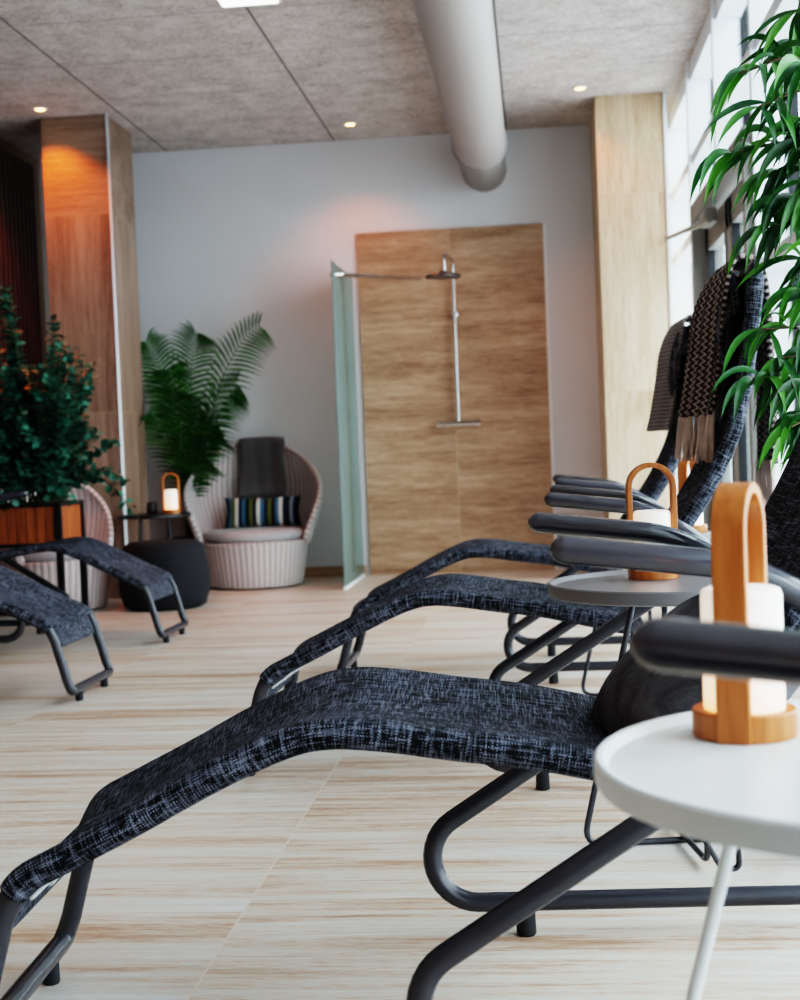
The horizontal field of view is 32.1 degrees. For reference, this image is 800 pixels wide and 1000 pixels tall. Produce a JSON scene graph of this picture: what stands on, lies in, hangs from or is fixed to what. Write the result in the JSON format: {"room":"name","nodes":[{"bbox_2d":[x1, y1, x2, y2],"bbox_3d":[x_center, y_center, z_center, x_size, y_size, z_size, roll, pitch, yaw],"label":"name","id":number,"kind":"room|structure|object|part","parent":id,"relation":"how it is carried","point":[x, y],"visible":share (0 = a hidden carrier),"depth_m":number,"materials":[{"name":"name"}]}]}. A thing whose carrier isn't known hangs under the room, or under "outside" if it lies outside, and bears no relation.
{"room":"spa","nodes":[
{"label":"spa","id":0,"kind":"room"},
{"bbox_2d":[0,138,47,372],"bbox_3d":[-3.292,-0.677,3.747,0.200,3.100,12.860,-2,2,6],"label":"wall","id":1,"kind":"structure","parent":0,"point":[5,145],"depth_m":10.04,"materials":[{"name":"brown paint"}]},
{"bbox_2d":[0,148,43,409],"bbox_3d":[-2.768,-0.781,7.683,0.070,2.980,4.500,-2,2,6],"label":"wall panel","id":2,"kind":"object","parent":1,"relation":"attached to","point":[19,262],"depth_m":9.49,"materials":[{"name":"brown wood"}]},
{"bbox_2d":[40,114,149,598],"bbox_3d":[-1.998,-0.914,9.196,0.430,3.100,0.560,-2,2,6],"label":"column","id":3,"kind":"structure","parent":0,"point":[79,259],"depth_m":8.91,"materials":[{"name":"wood"}]},
{"bbox_2d":[105,113,127,544],"bbox_3d":[-1.808,-0.911,8.893,0.014,3.100,0.014,-2,2,6],"label":"trim","id":4,"kind":"structure","parent":3,"relation":"attached to","point":[106,114],"depth_m":8.88,"materials":[{"name":"grey metal"}]},
{"bbox_2d":[165,536,186,538],"bbox_3d":[-1.478,0.431,9.835,0.360,0.330,0.360,-2,2,6],"label":"pot","id":5,"kind":"object","parent":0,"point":[185,537],"depth_m":9.96,"materials":[{"name":"black"}]},
{"bbox_2d":[38,125,603,575],"bbox_3d":[-0.335,-1.008,9.998,4.865,3.100,0.224,-2,2,6],"label":"wall","id":6,"kind":"structure","parent":0,"point":[224,235],"depth_m":9.86,"materials":[{"name":"paint"}]},
{"bbox_2d":[304,565,366,577],"bbox_3d":[-1.371,0.546,10.062,2.280,0.075,0.016,-2,2,6],"label":"baseboard","id":7,"kind":"structure","parent":6,"relation":"attached to","point":[327,571],"depth_m":9.97,"materials":[{"name":"wood"}]},
{"bbox_2d":[425,253,480,427],"bbox_3d":[0.363,-1.096,9.556,0.327,1.189,0.532,-2,2,6],"label":"shower","id":8,"kind":"object","parent":6,"relation":"attached to","point":[442,275],"visible":1,"depth_m":9.74,"materials":[{"name":"silver metal"}]},
{"bbox_3d":[0.281,-0.530,9.782,0.043,0.050,0.050,-2,2,6],"label":"knob","id":9,"kind":"part","parent":8,"relation":"part of","materials":[{"name":"silver metal"}]},
{"bbox_3d":[0.547,-0.540,9.756,0.043,0.050,0.050,-2,2,6],"label":"knob","id":10,"kind":"part","parent":8,"relation":"part of","materials":[{"name":"silver metal"}]},
{"bbox_2d":[412,0,506,191],"bbox_3d":[0.110,-2.143,4.865,0.356,0.356,9.860,-2,2,6],"label":"ventilation duct","id":11,"kind":"object","parent":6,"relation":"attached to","point":[458,36],"visible":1,"depth_m":6.90,"materials":[{"name":"white metal"}]},
{"bbox_2d":[543,223,557,569],"bbox_3d":[1.058,-0.722,9.769,0.016,2.434,0.028,-2,2,6],"label":"trim","id":12,"kind":"structure","parent":6,"relation":"attached to","point":[544,231],"depth_m":9.75,"materials":[{"name":"white paint"}]},
{"bbox_2d":[0,0,709,159],"bbox_3d":[-1.021,-2.360,3.460,4.895,0.100,13.260,-2,2,6],"label":"ceiling","id":13,"kind":"structure","parent":0,"point":[177,75],"depth_m":7.93,"materials":[{"name":"grey concrete"}]},
{"bbox_2d":[32,107,47,110],"bbox_3d":[-2.244,-2.435,8.655,0.096,0.006,0.096,-2,2,6],"label":"recessed light","id":14,"kind":"object","parent":13,"relation":"in","point":[34,108],"visible":1,"depth_m":8.64,"materials":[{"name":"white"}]},
{"bbox_2d":[217,0,280,6],"bbox_3d":[-0.756,-2.411,6.468,0.300,0.024,0.620,-2,2,6],"label":"recessed light","id":15,"kind":"object","parent":13,"relation":"in","point":[223,3],"visible":1,"depth_m":6.72,"materials":[{"name":"white"}]},
{"bbox_2d":[343,122,356,125],"bbox_3d":[-0.337,-2.535,9.374,0.096,0.006,0.096,-2,2,6],"label":"recessed light","id":16,"kind":"object","parent":13,"relation":"in","point":[347,123],"visible":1,"depth_m":9.36,"materials":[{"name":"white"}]},
{"bbox_2d":[572,86,587,90],"bbox_3d":[1.124,-2.570,8.671,0.096,0.006,0.096,-2,2,6],"label":"recessed light","id":17,"kind":"object","parent":13,"relation":"in","point":[577,88],"visible":1,"depth_m":8.66,"materials":[{"name":"white"}]},
{"bbox_2d":[710,0,749,162],"bbox_3d":[1.624,-2.067,6.465,0.190,0.900,1.182,-2,2,6],"label":"window","id":18,"kind":"structure","parent":13,"relation":"attached to","point":[728,18],"depth_m":6.98,"materials":[{"name":"white glass"}]},
{"bbox_2d":[0,569,799,999],"bbox_3d":[-0.893,0.836,3.568,4.895,0.100,13.260,-2,2,6],"label":"floor","id":19,"kind":"structure","parent":0,"point":[303,877],"depth_m":3.05,"materials":[{"name":"wood"}]},
{"bbox_2d":[0,500,88,606],"bbox_3d":[-2.192,0.359,7.670,0.817,0.677,0.402,-2,2,6],"label":"planter","id":20,"kind":"object","parent":19,"relation":"on","point":[22,525],"visible":0.74,"depth_m":7.46,"materials":[{"name":"brown wood"}]},
{"bbox_3d":[-2.218,0.145,7.483,0.739,0.200,0.020,-2,2,6],"label":"panel","id":21,"kind":"part","parent":20,"relation":"part of","materials":[{"name":"brown wood"}]},
{"bbox_3d":[-2.200,0.138,7.662,0.815,0.235,0.400,-2,2,6],"label":"rim frame","id":22,"kind":"part","parent":20,"relation":"part of","materials":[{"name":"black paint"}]},
{"bbox_3d":[-1.819,0.354,7.447,0.032,0.672,0.032,-2,2,6],"label":"leg","id":23,"kind":"part","parent":20,"relation":"part of","materials":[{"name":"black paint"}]},
{"bbox_2d":[0,285,139,518],"bbox_3d":[-2.004,-0.487,7.545,1.214,1.365,0.533,-2,2,6],"label":"eucalyptus plant","id":24,"kind":"object","parent":20,"relation":"in","point":[41,446],"visible":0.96,"depth_m":7.48,"materials":[{"name":"green plant"}]},
{"bbox_3d":[-1.815,0.124,7.624,0.020,0.200,0.324,-2,2,6],"label":"panel","id":25,"kind":"part","parent":20,"relation":"part of","materials":[{"name":"brown wood"}]},
{"bbox_3d":[-1.783,0.340,7.815,0.032,0.672,0.032,-2,2,6],"label":"leg","id":26,"kind":"part","parent":20,"relation":"part of","materials":[{"name":"black paint"}]},
{"bbox_2d":[0,566,113,700],"bbox_3d":[-1.968,0.103,5.356,1.577,1.327,0.707,-2,2,6],"label":"sun lounger","id":27,"kind":"object","parent":19,"relation":"on","point":[64,620],"visible":1,"depth_m":5.32,"materials":[{"name":"black fabric"}]},
{"bbox_3d":[-1.714,0.492,5.346,1.099,0.474,0.493,-2,2,6],"label":"seat frame","id":28,"kind":"part","parent":27,"relation":"part of","materials":[{"name":"grey paint"}]},
{"bbox_2d":[0,483,113,612],"bbox_3d":[-2.203,0.166,8.491,0.885,0.985,0.881,-3,2,-12],"label":"wicker armchair","id":29,"kind":"object","parent":19,"relation":"on","point":[98,520],"visible":0.26,"depth_m":8.29,"materials":[{"name":"beige wicker"}]},
{"bbox_2d":[23,552,76,561],"bbox_3d":[-2.115,0.313,8.440,0.690,0.082,0.690,-1,2,34],"label":"seat cushion","id":30,"kind":"object","parent":29,"relation":"on","point":[42,556],"depth_m":8.11,"materials":[{"name":"beige fabric"}]},
{"bbox_2d":[0,490,188,642],"bbox_3d":[-1.906,0.048,6.906,1.577,1.327,0.707,-2,2,6],"label":"sun lounger","id":31,"kind":"object","parent":19,"relation":"on","point":[155,583],"visible":0.98,"depth_m":6.86,"materials":[{"name":"black fabric"}]},
{"bbox_3d":[-2.245,0.415,6.617,0.933,0.555,0.035,-2,2,6],"label":"rail","id":32,"kind":"part","parent":31,"relation":"part of","materials":[{"name":"black metal"}]},
{"bbox_3d":[-2.158,0.051,7.268,0.442,0.194,0.037,-2,2,6],"label":"armrest","id":33,"kind":"part","parent":31,"relation":"part of","materials":[{"name":"grey plastic"}]},
{"bbox_3d":[-2.180,0.390,7.283,0.933,0.555,0.035,-2,2,6],"label":"rail","id":34,"kind":"part","parent":31,"relation":"part of","materials":[{"name":"black metal"}]},
{"bbox_3d":[-1.652,0.437,6.896,1.099,0.474,0.493,-2,2,6],"label":"seat frame","id":35,"kind":"part","parent":31,"relation":"part of","materials":[{"name":"grey paint"}]},
{"bbox_2d":[117,512,191,540],"bbox_3d":[-1.550,0.361,8.834,0.468,0.545,0.468,-2,2,6],"label":"coffee table","id":36,"kind":"object","parent":19,"relation":"on","point":[159,515],"visible":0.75,"depth_m":8.71,"materials":[{"name":"black paint"}]},
{"bbox_3d":[-1.635,0.378,8.717,0.019,0.526,0.070,-1,2,36],"label":"leg","id":37,"kind":"part","parent":36,"relation":"part of","materials":[{"name":"black paint"}]},
{"bbox_2d":[147,502,156,513],"bbox_3d":[-1.575,0.051,8.804,0.064,0.078,0.064,-2,2,6],"label":"candle holder","id":38,"kind":"object","parent":36,"relation":"on","point":[151,506],"visible":1,"depth_m":8.78,"materials":[{"name":"black paint"}]},
{"bbox_3d":[-1.433,0.369,8.748,0.062,0.526,0.046,-2,2,6],"label":"leg","id":39,"kind":"part","parent":36,"relation":"part of","materials":[{"name":"black paint"}]},
{"bbox_2d":[161,472,180,513],"bbox_3d":[-1.443,-0.044,8.748,0.110,0.261,0.107,-2,2,1],"label":"lantern","id":40,"kind":"object","parent":36,"relation":"on","point":[171,504],"visible":1,"depth_m":8.72,"materials":[{"name":"brown wood"}]},
{"bbox_3d":[-1.441,-0.002,8.749,0.082,0.129,0.082,-2,2,1],"label":"lamp shade","id":41,"kind":"part","parent":40,"relation":"part of","materials":[{"name":"white glass"}]},
{"bbox_2d":[118,539,209,611],"bbox_3d":[-1.412,0.442,8.320,0.544,0.405,0.544,-2,2,6],"label":"pouf","id":42,"kind":"object","parent":19,"relation":"on","point":[186,560],"visible":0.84,"depth_m":8.12,"materials":[{"name":"black fabric"}]},
{"bbox_2d":[138,311,276,538],"bbox_3d":[-1.407,-0.337,9.466,0.958,1.883,0.752,-1,3,40],"label":"potted palm","id":43,"kind":"object","parent":19,"relation":"on","point":[193,459],"visible":0.85,"depth_m":9.56,"materials":[{"name":"green plant"}]},
{"bbox_2d":[183,443,322,588],"bbox_3d":[-1.002,0.081,9.580,0.895,0.985,0.876,-1,2,38],"label":"wicker armchair","id":44,"kind":"object","parent":19,"relation":"on","point":[254,556],"visible":0.76,"depth_m":9.37,"materials":[{"name":"beige wicker"}]},
{"bbox_2d":[203,526,303,542],"bbox_3d":[-0.996,0.233,9.488,0.690,0.082,0.690,-2,2,-2],"label":"seat cushion","id":45,"kind":"object","parent":44,"relation":"on","point":[211,534],"depth_m":9.24,"materials":[{"name":"beige fabric"}]},
{"bbox_2d":[238,437,285,497],"bbox_3d":[-0.975,-0.217,9.875,0.335,0.464,0.231,-2,2,0],"label":"throw","id":46,"kind":"object","parent":44,"relation":"on","point":[262,474],"visible":0.94,"depth_m":9.86,"materials":[{"name":"grey fabric"}]},
{"bbox_2d":[224,495,301,528],"bbox_3d":[-0.949,0.081,9.619,0.542,0.209,0.146,-2,2,0],"label":"cushion","id":47,"kind":"object","parent":44,"relation":"on","point":[267,511],"visible":1,"depth_m":9.57,"materials":[{"name":"fabric"}]},
{"bbox_2d":[330,260,420,589],"bbox_3d":[-0.120,-0.505,9.393,0.531,2.120,0.988,-2,2,6],"label":"screen","id":48,"kind":"object","parent":19,"relation":"on","point":[342,292],"visible":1,"depth_m":9.40,"materials":[{"name":"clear glass"}]},
{"bbox_3d":[-0.350,-0.506,9.412,0.010,2.100,0.980,-2,2,6],"label":"glass panel","id":49,"kind":"part","parent":48,"relation":"part of","materials":[{"name":"teal"}]},
{"bbox_2d":[0,433,799,999],"bbox_3d":[0.148,0.128,2.131,1.577,1.327,0.707,-2,2,3],"label":"sun lounger","id":50,"kind":"object","parent":19,"relation":"on","point":[530,729],"visible":0.67,"depth_m":2.12,"materials":[{"name":"black fabric"}]},
{"bbox_3d":[-0.075,0.535,2.157,1.099,0.474,0.493,-2,2,3],"label":"seat frame","id":51,"kind":"part","parent":50,"relation":"part of","materials":[{"name":"grey paint"}]},
{"bbox_3d":[0.466,0.471,1.792,0.933,0.555,0.035,-2,2,3],"label":"rail","id":52,"kind":"part","parent":50,"relation":"part of","materials":[{"name":"black metal"}]},
{"bbox_3d":[0.500,0.447,2.461,0.933,0.555,0.035,-2,2,3],"label":"rail","id":53,"kind":"part","parent":50,"relation":"part of","materials":[{"name":"black metal"}]},
{"bbox_3d":[0.451,0.110,2.451,0.442,0.194,0.037,-2,2,3],"label":"armrest","id":54,"kind":"part","parent":50,"relation":"part of","materials":[{"name":"grey plastic"}]},
{"bbox_3d":[0.417,0.134,1.783,0.442,0.194,0.037,-2,2,3],"label":"armrest","id":55,"kind":"part","parent":50,"relation":"part of","materials":[{"name":"grey plastic"}]},
{"bbox_2d":[590,593,798,734],"bbox_3d":[0.456,0.269,2.107,0.268,0.247,0.420,-3,2,-8],"label":"pillow","id":56,"kind":"object","parent":50,"relation":"on","point":[631,694],"visible":0.27,"depth_m":2.04,"materials":[{"name":"black fabric"}]},
{"bbox_2d":[250,259,763,790],"bbox_3d":[0.345,0.062,3.849,1.577,1.327,0.707,-2,2,7],"label":"sun lounger","id":57,"kind":"object","parent":19,"relation":"on","point":[744,305],"visible":0.66,"depth_m":3.66,"materials":[{"name":"black fabric"}]},
{"bbox_3d":[0.124,0.468,3.893,1.099,0.474,0.493,-2,2,7],"label":"seat frame","id":58,"kind":"part","parent":57,"relation":"part of","materials":[{"name":"grey paint"}]},
{"bbox_3d":[0.721,0.381,4.151,0.933,0.555,0.035,-2,2,7],"label":"rail","id":59,"kind":"part","parent":57,"relation":"part of","materials":[{"name":"black metal"}]},
{"bbox_3d":[0.635,0.407,3.487,0.933,0.555,0.035,-2,2,7],"label":"rail","id":60,"kind":"part","parent":57,"relation":"part of","materials":[{"name":"black metal"}]},
{"bbox_3d":[0.671,0.044,4.144,0.442,0.194,0.037,-2,2,7],"label":"armrest","id":61,"kind":"part","parent":57,"relation":"part of","materials":[{"name":"grey plastic"}]},
{"bbox_3d":[0.586,0.070,3.480,0.442,0.194,0.037,-2,2,7],"label":"armrest","id":62,"kind":"part","parent":57,"relation":"part of","materials":[{"name":"grey plastic"}]},
{"bbox_2d":[674,254,777,506],"bbox_3d":[0.904,-0.318,3.886,0.276,0.700,0.296,-2,2,7],"label":"knitted throw","id":63,"kind":"object","parent":57,"relation":"on","point":[702,371],"visible":0.76,"depth_m":3.87,"materials":[{"name":"black fabric"}]},
{"bbox_3d":[0.793,-0.190,3.781,0.349,0.856,0.493,-2,2,7],"label":"frame","id":64,"kind":"part","parent":57,"relation":"part of","materials":[{"name":"grey paint"}]},
{"bbox_2d":[337,323,693,683],"bbox_3d":[0.537,0.001,5.427,1.577,1.327,0.707,-2,2,6],"label":"sun lounger","id":65,"kind":"object","parent":19,"relation":"on","point":[656,482],"visible":0.52,"depth_m":5.26,"materials":[{"name":"black fabric"}]},
{"bbox_3d":[0.315,0.407,5.465,1.099,0.474,0.493,-2,2,6],"label":"seat frame","id":66,"kind":"part","parent":65,"relation":"part of","materials":[{"name":"grey paint"}]},
{"bbox_3d":[0.838,0.345,5.074,0.933,0.555,0.035,-2,2,6],"label":"rail","id":67,"kind":"part","parent":65,"relation":"part of","materials":[{"name":"black metal"}]},
{"bbox_3d":[0.904,0.319,5.740,0.933,0.555,0.035,-2,2,6],"label":"rail","id":68,"kind":"part","parent":65,"relation":"part of","materials":[{"name":"black metal"}]},
{"bbox_3d":[0.855,-0.017,5.732,0.442,0.194,0.037,-2,2,6],"label":"armrest","id":69,"kind":"part","parent":65,"relation":"part of","materials":[{"name":"grey plastic"}]},
{"bbox_3d":[0.789,0.008,5.066,0.442,0.194,0.037,-2,2,6],"label":"armrest","id":70,"kind":"part","parent":65,"relation":"part of","materials":[{"name":"grey plastic"}]},
{"bbox_2d":[646,314,691,430],"bbox_3d":[1.091,-0.496,5.474,0.232,0.443,0.261,-2,2,6],"label":"throw","id":71,"kind":"object","parent":65,"relation":"on","point":[663,404],"visible":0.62,"depth_m":5.48,"materials":[{"name":"grey fabric"}]},
{"bbox_2d":[548,570,711,861],"bbox_3d":[0.603,0.457,3.005,0.544,0.574,0.544,-2,2,-2],"label":"side table","id":72,"kind":"object","parent":19,"relation":"on","point":[606,588],"visible":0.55,"depth_m":2.96,"materials":[{"name":"beige paint"}]},
{"bbox_3d":[0.603,0.471,3.005,0.431,0.546,0.014,-2,2,-2],"label":"leg frame","id":73,"kind":"part","parent":72,"relation":"part of","materials":[{"name":"grey paint"}]},
{"bbox_2d":[625,462,678,580],"bbox_3d":[0.566,0.046,3.124,0.110,0.261,0.107,-2,2,3],"label":"lantern","id":74,"kind":"object","parent":72,"relation":"on","point":[664,517],"visible":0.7,"depth_m":3.10,"materials":[{"name":"brown wood"}]},
{"bbox_3d":[0.568,0.088,3.125,0.082,0.129,0.082,-2,2,3],"label":"lamp shade","id":75,"kind":"part","parent":74,"relation":"part of","materials":[{"name":"white glass"}]},
{"bbox_3d":[0.603,0.465,3.005,0.013,0.534,0.431,-2,2,-2],"label":"leg frame","id":76,"kind":"part","parent":72,"relation":"part of","materials":[{"name":"grey paint"}]},
{"bbox_2d":[557,527,710,696],"bbox_3d":[0.811,0.392,4.661,0.544,0.574,0.544,-2,2,21],"label":"side table","id":77,"kind":"object","parent":19,"relation":"on","point":[707,535],"visible":0.06,"depth_m":4.73,"materials":[{"name":"grey paint"}]},
{"bbox_3d":[0.811,0.400,4.662,0.431,0.534,0.013,-2,2,21],"label":"leg frame","id":78,"kind":"part","parent":77,"relation":"part of","materials":[{"name":"grey paint"}]},
{"bbox_2d":[677,455,706,532],"bbox_3d":[0.962,-0.021,4.611,0.107,0.261,0.110,-1,2,36],"label":"lantern","id":79,"kind":"object","parent":77,"relation":"on","point":[682,469],"visible":0.25,"depth_m":4.57,"materials":[{"name":"brown wood"}]},
{"bbox_3d":[0.962,-0.021,4.611,0.034,0.261,0.110,-1,2,36],"label":"handle","id":80,"kind":"part","parent":79,"relation":"part of","materials":[{"name":"brown wood"}]},
{"bbox_3d":[0.963,0.021,4.612,0.082,0.129,0.082,-1,2,36],"label":"lamp shade","id":81,"kind":"part","parent":79,"relation":"part of","materials":[{"name":"white glass"}]},
{"bbox_2d":[690,223,692,296],"bbox_3d":[1.834,-0.579,8.105,0.174,2.200,0.332,-2,2,6],"label":"window","id":82,"kind":"structure","parent":19,"relation":"on","point":[690,223],"depth_m":8.24,"materials":[{"name":"white paint"}]},
{"bbox_2d":[593,701,799,999],"bbox_3d":[0.465,0.520,1.296,0.544,0.574,0.544,-2,2,14],"label":"side table","id":83,"kind":"object","parent":19,"relation":"on","point":[657,772],"visible":0.88,"depth_m":1.25,"materials":[{"name":"beige paint"}]},
{"bbox_3d":[0.466,0.534,1.297,0.538,0.546,0.014,-2,2,14],"label":"leg frame","id":84,"kind":"part","parent":83,"relation":"part of","materials":[{"name":"beige paint"}]},
{"bbox_2d":[692,482,798,745],"bbox_3d":[0.352,0.112,1.433,0.107,0.261,0.110,-1,2,26],"label":"lantern","id":85,"kind":"object","parent":83,"relation":"on","point":[732,712],"visible":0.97,"depth_m":1.39,"materials":[{"name":"brown wood"}]},
{"bbox_3d":[0.352,0.112,1.433,0.034,0.261,0.110,-1,2,26],"label":"handle","id":86,"kind":"part","parent":85,"relation":"part of","materials":[{"name":"brown wood"}]},
{"bbox_3d":[0.354,0.154,1.434,0.082,0.129,0.082,-1,2,26],"label":"lamp shade","id":87,"kind":"part","parent":85,"relation":"part of","materials":[{"name":"white glass"}]},
{"bbox_2d":[629,616,799,685],"bbox_3d":[0.058,0.184,0.597,1.577,1.327,0.707,-2,2,6],"label":"sun lounger","id":88,"kind":"object","parent":19,"relation":"on","point":[755,653],"visible":1,"depth_m":0.90,"materials":[{"name":"grey plastic"}]},
{"bbox_2d":[690,1,799,473],"bbox_3d":[1.004,-0.316,2.817,0.764,2.100,0.525,-4,2,-37],"label":"fig tree","id":89,"kind":"object","parent":19,"relation":"on","point":[780,373],"visible":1,"depth_m":2.78,"materials":[{"name":"green plant"}]},
{"bbox_2d":[747,0,799,482],"bbox_3d":[1.558,-0.926,5.374,0.190,3.100,1.112,-2,2,6],"label":"window","id":90,"kind":"structure","parent":19,"relation":"on","point":[759,12],"depth_m":5.84,"materials":[{"name":"white glass"}]},
{"bbox_2d":[590,92,675,569],"bbox_3d":[1.565,-1.061,9.323,0.436,3.100,0.790,-2,2,6],"label":"column","id":91,"kind":"structure","parent":0,"point":[627,130],"depth_m":8.92,"materials":[{"name":"wood"}]},
{"bbox_2d":[663,91,677,488],"bbox_3d":[1.746,-1.054,8.905,0.018,3.100,0.018,-2,2,6],"label":"trim","id":92,"kind":"structure","parent":91,"relation":"attached to","point":[664,92],"depth_m":8.87,"materials":[{"name":"white paint"}]},
{"bbox_2d":[666,73,693,474],"bbox_3d":[1.901,-1.059,8.874,0.190,3.100,1.252,-2,2,6],"label":"window","id":93,"kind":"structure","parent":91,"relation":"in","point":[677,116],"depth_m":9.40,"materials":[{"name":"white glass"}]},
{"bbox_2d":[664,125,756,541],"bbox_3d":[1.697,-0.550,7.406,0.232,2.200,2.979,-2,2,6],"label":"window","id":94,"kind":"structure","parent":91,"relation":"in","point":[713,225],"depth_m":7.01,"materials":[{"name":"glass"}]},
{"bbox_3d":[1.639,-1.546,7.970,0.028,0.203,1.793,-2,2,4],"label":"closer arm","id":95,"kind":"part","parent":94,"relation":"part of","materials":[{"name":"grey paint"}]},
{"bbox_2d":[685,10,714,206],"bbox_3d":[1.739,-2.112,7.634,0.190,0.900,1.192,-2,2,6],"label":"window","id":96,"kind":"structure","parent":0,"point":[698,70],"depth_m":8.15,"materials":[{"name":"white glass"}]}
]}

